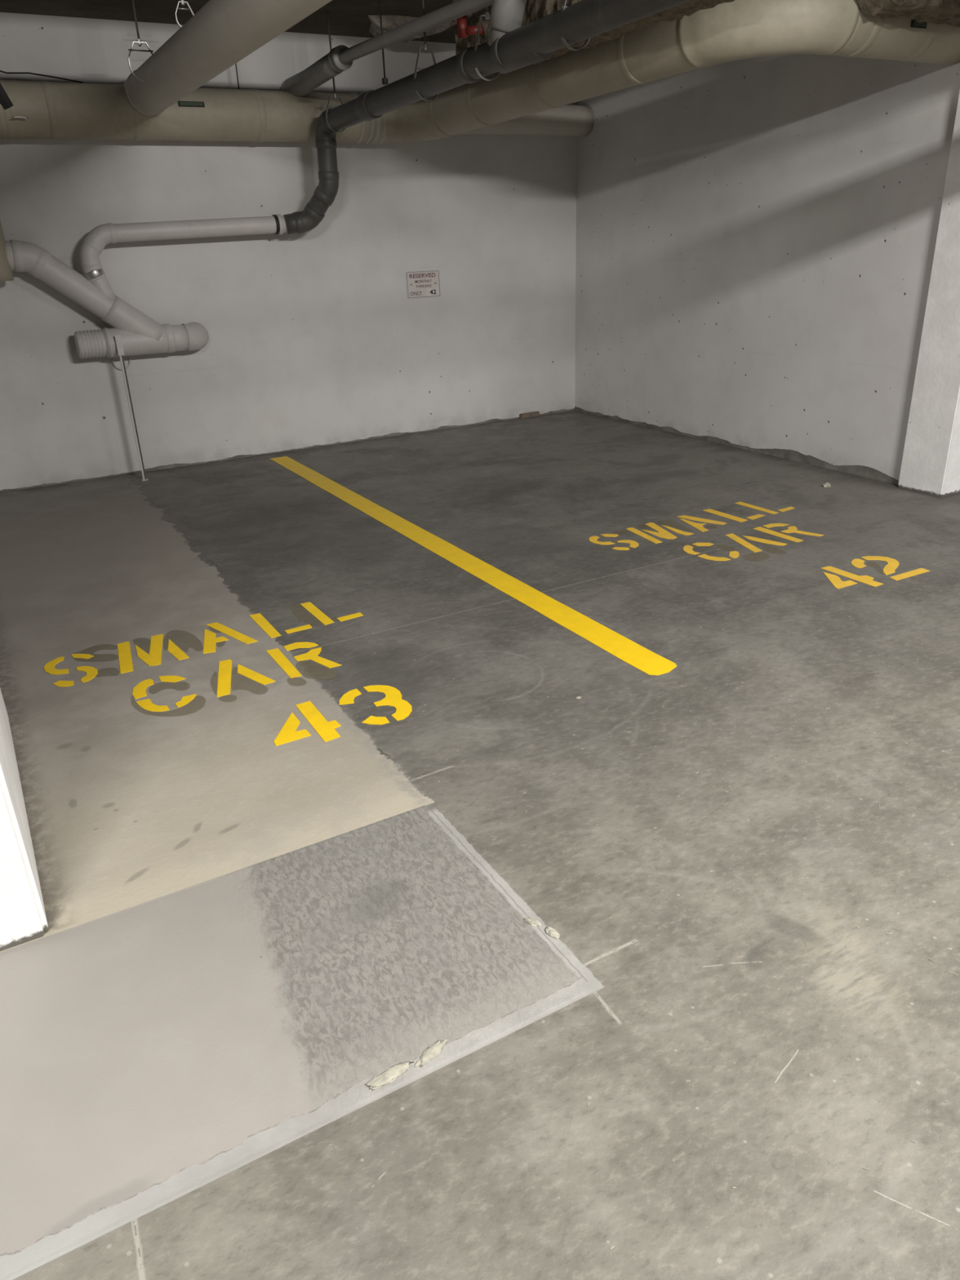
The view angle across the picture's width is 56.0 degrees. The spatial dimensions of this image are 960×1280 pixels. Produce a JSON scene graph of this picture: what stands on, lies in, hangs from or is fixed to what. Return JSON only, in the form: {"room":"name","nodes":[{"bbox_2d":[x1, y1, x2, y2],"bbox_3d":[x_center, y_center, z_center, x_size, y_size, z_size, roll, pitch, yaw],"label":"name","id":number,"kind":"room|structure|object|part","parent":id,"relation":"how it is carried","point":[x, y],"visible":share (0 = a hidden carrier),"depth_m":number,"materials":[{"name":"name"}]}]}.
{"room":"parking garage","nodes":[
{"label":"parking garage","id":0,"kind":"room"},
{"bbox_2d":[0,0,455,43],"bbox_3d":[-0.666,-3.419,4.072,11.000,0.300,5.085,-15,27,-26],"label":"ceiling","id":1,"kind":"structure","parent":0,"point":[350,18],"depth_m":5.61,"materials":[{"name":"concrete"}]},
{"bbox_2d":[127,0,153,81],"bbox_3d":[-1.918,-3.398,5.064,0.154,0.457,0.021,-15,27,-26],"label":"hanger","id":2,"kind":"object","parent":1,"relation":"hanging from","point":[139,42],"visible":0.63,"depth_m":5.07,"materials":[{"name":"metal"}]},
{"bbox_3d":[-1.921,-3.476,5.029,0.012,0.285,0.012,-15,27,-26],"label":"rod","id":3,"kind":"part","parent":2,"relation":"part of","materials":[{"name":"metal"}]},
{"bbox_2d":[123,0,332,116],"bbox_3d":[-0.879,-2.574,3.643,0.256,0.256,5.240,-14,27,-25],"label":"insulated pipe","id":4,"kind":"object","parent":2,"relation":"hanging from","point":[221,33],"visible":0.98,"depth_m":4.09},
{"bbox_2d":[174,0,194,27],"bbox_3d":[-1.684,-3.582,5.131,0.104,0.192,0.021,-15,27,-26],"label":"hanger","id":5,"kind":"object","parent":1,"relation":"hanging from","point":[183,2],"visible":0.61,"depth_m":5.12,"materials":[{"name":"metal"}]},
{"bbox_2d":[235,62,239,88],"bbox_3d":[-1.615,-3.841,5.951,0.008,0.390,0.008,-15,27,-26],"label":"hanger","id":6,"kind":"object","parent":1,"relation":"hanging from","point":[236,63],"visible":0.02,"depth_m":5.99,"materials":[{"name":"grey metal"}]},
{"bbox_2d":[0,0,959,281],"bbox_3d":[-0.374,-2.807,5.115,4.793,1.272,3.581,-15,27,-26],"label":"insulated pipe","id":7,"kind":"object","parent":6,"relation":"hanging from","point":[532,100],"depth_m":5.42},
{"bbox_3d":[-2.723,-3.146,4.984,0.194,0.378,0.090,-15,27,-26],"label":"arm","id":8,"kind":"part","parent":7,"relation":"part of"},
{"bbox_3d":[-2.705,-3.190,5.098,0.168,0.391,0.400,2,24,9],"label":"pipe bracket","id":9,"kind":"part","parent":7,"relation":"part of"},
{"bbox_2d":[0,70,83,83],"bbox_3d":[-2.695,-3.420,5.460,0.542,0.071,0.008,-15,27,-26],"label":"cable","id":10,"kind":"object","parent":7,"relation":"on","point":[0,70],"visible":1,"depth_m":5.49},
{"bbox_2d":[325,10,345,132],"bbox_3d":[-0.948,-3.655,5.818,0.146,0.670,0.021,-15,27,-26],"label":"hanger","id":11,"kind":"object","parent":1,"relation":"hanging from","point":[334,95],"visible":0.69,"depth_m":5.86,"materials":[{"name":"metal"}]},
{"bbox_3d":[-0.951,-3.743,5.779,0.012,0.476,0.012,-15,27,-26],"label":"rod","id":12,"kind":"part","parent":11,"relation":"part of","materials":[{"name":"metal"}]},
{"bbox_2d":[378,0,387,84],"bbox_3d":[-0.560,-3.459,5.141,0.033,0.505,0.033,-15,27,-26],"label":"hanger","id":13,"kind":"object","parent":1,"relation":"hanging from","point":[384,80],"visible":0.98,"depth_m":5.19,"materials":[{"name":"black metal"}]},
{"bbox_3d":[-0.560,-3.466,5.138,0.010,0.490,0.010,-15,27,-26],"label":"rod","id":14,"kind":"part","parent":13,"relation":"part of","materials":[{"name":"grey metal"}]},
{"bbox_2d":[368,15,454,45],"bbox_3d":[-0.575,-4.166,6.208,0.660,0.076,0.680,-15,27,-26],"label":"fireproofing patch","id":15,"kind":"object","parent":1,"relation":"attached to","point":[388,22],"visible":0.41,"depth_m":5.97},
{"bbox_2d":[413,0,438,101],"bbox_3d":[-0.291,-3.208,4.739,0.150,0.655,0.021,-15,27,-26],"label":"hanger","id":16,"kind":"object","parent":1,"relation":"hanging from","point":[425,46],"visible":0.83,"depth_m":4.78,"materials":[{"name":"metal"}]},
{"bbox_3d":[-0.296,-3.321,4.688,0.012,0.407,0.012,-15,27,-26],"label":"rod","id":17,"kind":"part","parent":16,"relation":"part of","materials":[{"name":"metal"}]},
{"bbox_2d":[456,0,483,39],"bbox_3d":[-0.058,-3.356,4.703,0.137,0.371,0.054,1,24,7],"label":"pipe","id":18,"kind":"object","parent":1,"relation":"hanging from","point":[463,29],"visible":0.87,"depth_m":4.75,"materials":[{"name":"red metal"}]},
{"bbox_2d":[283,0,691,234],"bbox_3d":[-0.019,-2.674,4.239,0.363,1.296,5.113,-15,27,-26],"label":"drain pipe","id":19,"kind":"object","parent":1,"relation":"hanging from","point":[510,46],"visible":1,"depth_m":4.20,"materials":[{"name":"grey plastic"}]},
{"bbox_2d":[280,0,493,97],"bbox_3d":[-0.249,-3.090,4.534,0.204,0.154,4.397,-15,27,-27],"label":"drain pipe","id":20,"kind":"object","parent":19,"relation":"attached to","point":[340,59],"visible":1,"depth_m":5.03,"materials":[{"name":"grey plastic"}]},
{"bbox_2d":[488,0,526,32],"bbox_3d":[0.127,-2.834,4.053,0.152,0.199,0.192,-15,27,-26],"label":"pipe","id":21,"kind":"object","parent":19,"relation":"attached to","point":[506,15],"depth_m":4.02,"materials":[{"name":"grey plastic"}]},
{"bbox_2d":[474,6,500,80],"bbox_3d":[0.032,-2.987,4.207,0.150,0.650,0.021,-15,27,-26],"label":"hanger","id":22,"kind":"object","parent":1,"relation":"hanging from","point":[486,15],"visible":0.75,"depth_m":4.24,"materials":[{"name":"metal"}]},
{"bbox_2d":[560,0,590,50],"bbox_3d":[0.385,-2.747,3.627,0.150,0.641,0.021,-15,27,-26],"label":"hanger","id":23,"kind":"object","parent":1,"relation":"hanging from","point":[563,6],"visible":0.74,"depth_m":3.73,"materials":[{"name":"silver metal"}]},
{"bbox_2d":[453,0,733,73],"bbox_3d":[0.487,-3.160,4.341,0.395,0.474,1.928,-15,27,-26],"label":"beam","id":24,"kind":"structure","parent":1,"relation":"attached to","point":[535,10],"depth_m":4.38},
{"bbox_2d":[856,0,959,25],"bbox_3d":[2.137,-3.196,4.114,1.026,0.619,0.261,-15,27,-26],"label":"beam","id":25,"kind":"structure","parent":1,"relation":"attached to","point":[945,12],"depth_m":4.12,"materials":[{"name":"concrete"}]},
{"bbox_2d":[0,12,577,492],"bbox_3d":[-2.796,-2.539,6.144,8.722,2.840,0.250,-15,27,-26],"label":"wall","id":26,"kind":"structure","parent":0,"point":[317,339],"depth_m":6.74,"materials":[{"name":"paint"}]},
{"bbox_2d":[4,240,208,359],"bbox_3d":[-2.493,-2.312,6.112,1.245,0.762,0.253,-15,27,-26],"label":"drain pipe","id":27,"kind":"object","parent":26,"relation":"attached to","point":[140,335],"visible":0.99,"depth_m":6.06,"materials":[{"name":"grey plastic"}]},
{"bbox_2d":[80,213,287,301],"bbox_3d":[-1.979,-2.626,6.211,1.444,0.523,0.135,-14,27,-25],"label":"drain pipe","id":28,"kind":"object","parent":27,"relation":"attached to","point":[95,241],"visible":0.98,"depth_m":6.02,"materials":[{"name":"plastic"}]},
{"bbox_2d":[111,355,130,369],"bbox_3d":[-2.529,-1.970,6.368,0.127,0.127,0.011,-15,27,-26],"label":"ring","id":29,"kind":"object","parent":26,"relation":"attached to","point":[129,357],"visible":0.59,"depth_m":6.38,"materials":[{"name":"grey metal"}]},
{"bbox_2d":[405,269,440,298],"bbox_3d":[-0.456,-2.872,7.288,0.300,0.204,0.010,-15,27,-26],"label":"parking sign","id":30,"kind":"object","parent":26,"relation":"attached to","point":[424,283],"visible":1,"depth_m":7.29,"materials":[{"name":"grey metal"}]},
{"bbox_2d":[0,410,959,1279],"bbox_3d":[0.855,0.340,3.036,11.000,0.150,10.785,-15,27,-26],"label":"floor","id":31,"kind":"structure","parent":0,"point":[246,932],"depth_m":2.31,"materials":[{"name":"concrete"}]},
{"bbox_2d":[0,688,48,951],"bbox_3d":[-1.685,-0.725,1.973,0.645,2.840,1.283,-15,27,-26],"label":"concrete column","id":32,"kind":"structure","parent":31,"relation":"on","point":[23,918],"depth_m":2.12,"materials":[{"name":"white concrete"}]},
{"bbox_2d":[114,334,148,480],"bbox_3d":[-2.424,-1.601,6.281,0.044,0.990,0.042,-15,27,-26],"label":"support","id":33,"kind":"object","parent":31,"relation":"on","point":[117,338],"visible":1,"depth_m":6.25,"materials":[{"name":"metal"}]},
{"bbox_2d":[44,601,363,686],"bbox_3d":[-1.140,-0.010,3.809,1.281,0.002,0.319,-15,27,-26],"label":"painted word","id":34,"kind":"object","parent":31,"relation":"on","point":[154,658],"visible":1,"depth_m":3.74,"materials":[{"name":"yellow paint"}]},
{"bbox_2d":[73,603,339,716],"bbox_3d":[-1.016,0.066,3.627,1.075,0.002,0.862,-15,27,-26],"label":"faded lettering","id":35,"kind":"object","parent":31,"relation":"on","point":[304,669],"visible":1,"depth_m":3.51},
{"bbox_2d":[132,641,342,711],"bbox_3d":[-0.940,0.132,3.473,0.749,0.002,0.314,-15,27,-26],"label":"painted word","id":36,"kind":"object","parent":31,"relation":"on","point":[224,686],"visible":1,"depth_m":3.46,"materials":[{"name":"yellow paint"}]},
{"bbox_2d":[273,684,412,746],"bbox_3d":[-0.492,0.260,3.146,0.509,0.002,0.309,-15,27,-26],"label":"painted number","id":37,"kind":"object","parent":31,"relation":"on","point":[325,729],"visible":1,"depth_m":3.12,"materials":[{"name":"yellow paint"}]},
{"bbox_2d":[365,1061,414,1090],"bbox_3d":[-0.175,0.855,1.778,0.107,0.005,0.033,-15,27,-26],"label":"chip","id":38,"kind":"object","parent":31,"relation":"on","point":[388,1076],"visible":1,"depth_m":1.77,"materials":[{"name":"beige concrete"}]},
{"bbox_2d":[413,1039,448,1067],"bbox_3d":[-0.098,0.832,1.823,0.029,0.005,0.093,19,32,40],"label":"chip","id":39,"kind":"object","parent":31,"relation":"on","point":[434,1050],"visible":1,"depth_m":1.82,"materials":[{"name":"beige concrete"}]},
{"bbox_2d":[270,456,676,675],"bbox_3d":[-0.433,-0.648,5.180,0.150,0.002,4.560,-15,27,-26],"label":"painted line","id":40,"kind":"object","parent":31,"relation":"on","point":[619,646],"visible":1,"depth_m":4.27,"materials":[{"name":"yellow paint"}]},
{"bbox_2d":[519,411,539,418],"bbox_3d":[0.449,-2.040,8.183,0.200,0.040,0.034,-15,27,-26],"label":"timber offcut","id":41,"kind":"object","parent":31,"relation":"on","point":[533,414],"visible":1,"depth_m":8.16,"materials":[{"name":"brown wood"}]},
{"bbox_2d":[524,917,542,926],"bbox_3d":[0.126,0.672,2.159,0.047,0.007,0.023,18,31,38],"label":"chip","id":42,"kind":"object","parent":31,"relation":"on","point":[534,922],"visible":1,"depth_m":2.15,"materials":[{"name":"beige concrete"}]},
{"bbox_2d":[544,926,559,938],"bbox_3d":[0.170,0.686,2.125,0.048,0.008,0.025,20,33,41],"label":"chip","id":43,"kind":"object","parent":31,"relation":"on","point":[549,931],"visible":1,"depth_m":2.12,"materials":[{"name":"beige concrete"}]},
{"bbox_2d":[588,502,795,550],"bbox_3d":[1.198,-0.656,5.054,1.329,0.002,0.327,-15,27,-26],"label":"painted word","id":44,"kind":"object","parent":31,"relation":"on","point":[662,533],"visible":1,"depth_m":4.98,"materials":[{"name":"yellow paint"}]},
{"bbox_2d":[683,523,823,560],"bbox_3d":[1.410,-0.517,4.724,0.773,0.002,0.314,-15,27,-26],"label":"painted word","id":45,"kind":"object","parent":31,"relation":"on","point":[687,548],"visible":1,"depth_m":4.72,"materials":[{"name":"yellow paint"}]},
{"bbox_2d":[822,482,831,487],"bbox_3d":[2.174,-0.975,5.656,0.046,0.030,0.065,16,30,36],"label":"crumpled paper","id":46,"kind":"object","parent":31,"relation":"on","point":[827,484],"visible":1,"depth_m":5.64,"materials":[{"name":"paper"}]},
{"bbox_2d":[821,555,929,588],"bbox_3d":[1.806,-0.317,4.240,0.535,0.002,0.313,-15,27,-26],"label":"painted number","id":47,"kind":"object","parent":31,"relation":"on","point":[893,564],"visible":1,"depth_m":4.22,"materials":[{"name":"yellow paint"}]},
{"bbox_2d":[897,88,959,497],"bbox_3d":[2.966,-2.283,5.063,0.845,2.840,0.300,-15,27,-26],"label":"concrete column","id":48,"kind":"structure","parent":31,"relation":"on","point":[931,459],"depth_m":5.16,"materials":[{"name":"white concrete"}]},
{"bbox_2d":[574,54,959,484],"bbox_3d":[1.856,-2.849,6.433,0.250,2.840,3.685,-15,27,-26],"label":"wall","id":49,"kind":"structure","parent":0,"point":[756,237],"depth_m":6.11,"materials":[{"name":"paint"}]}
]}

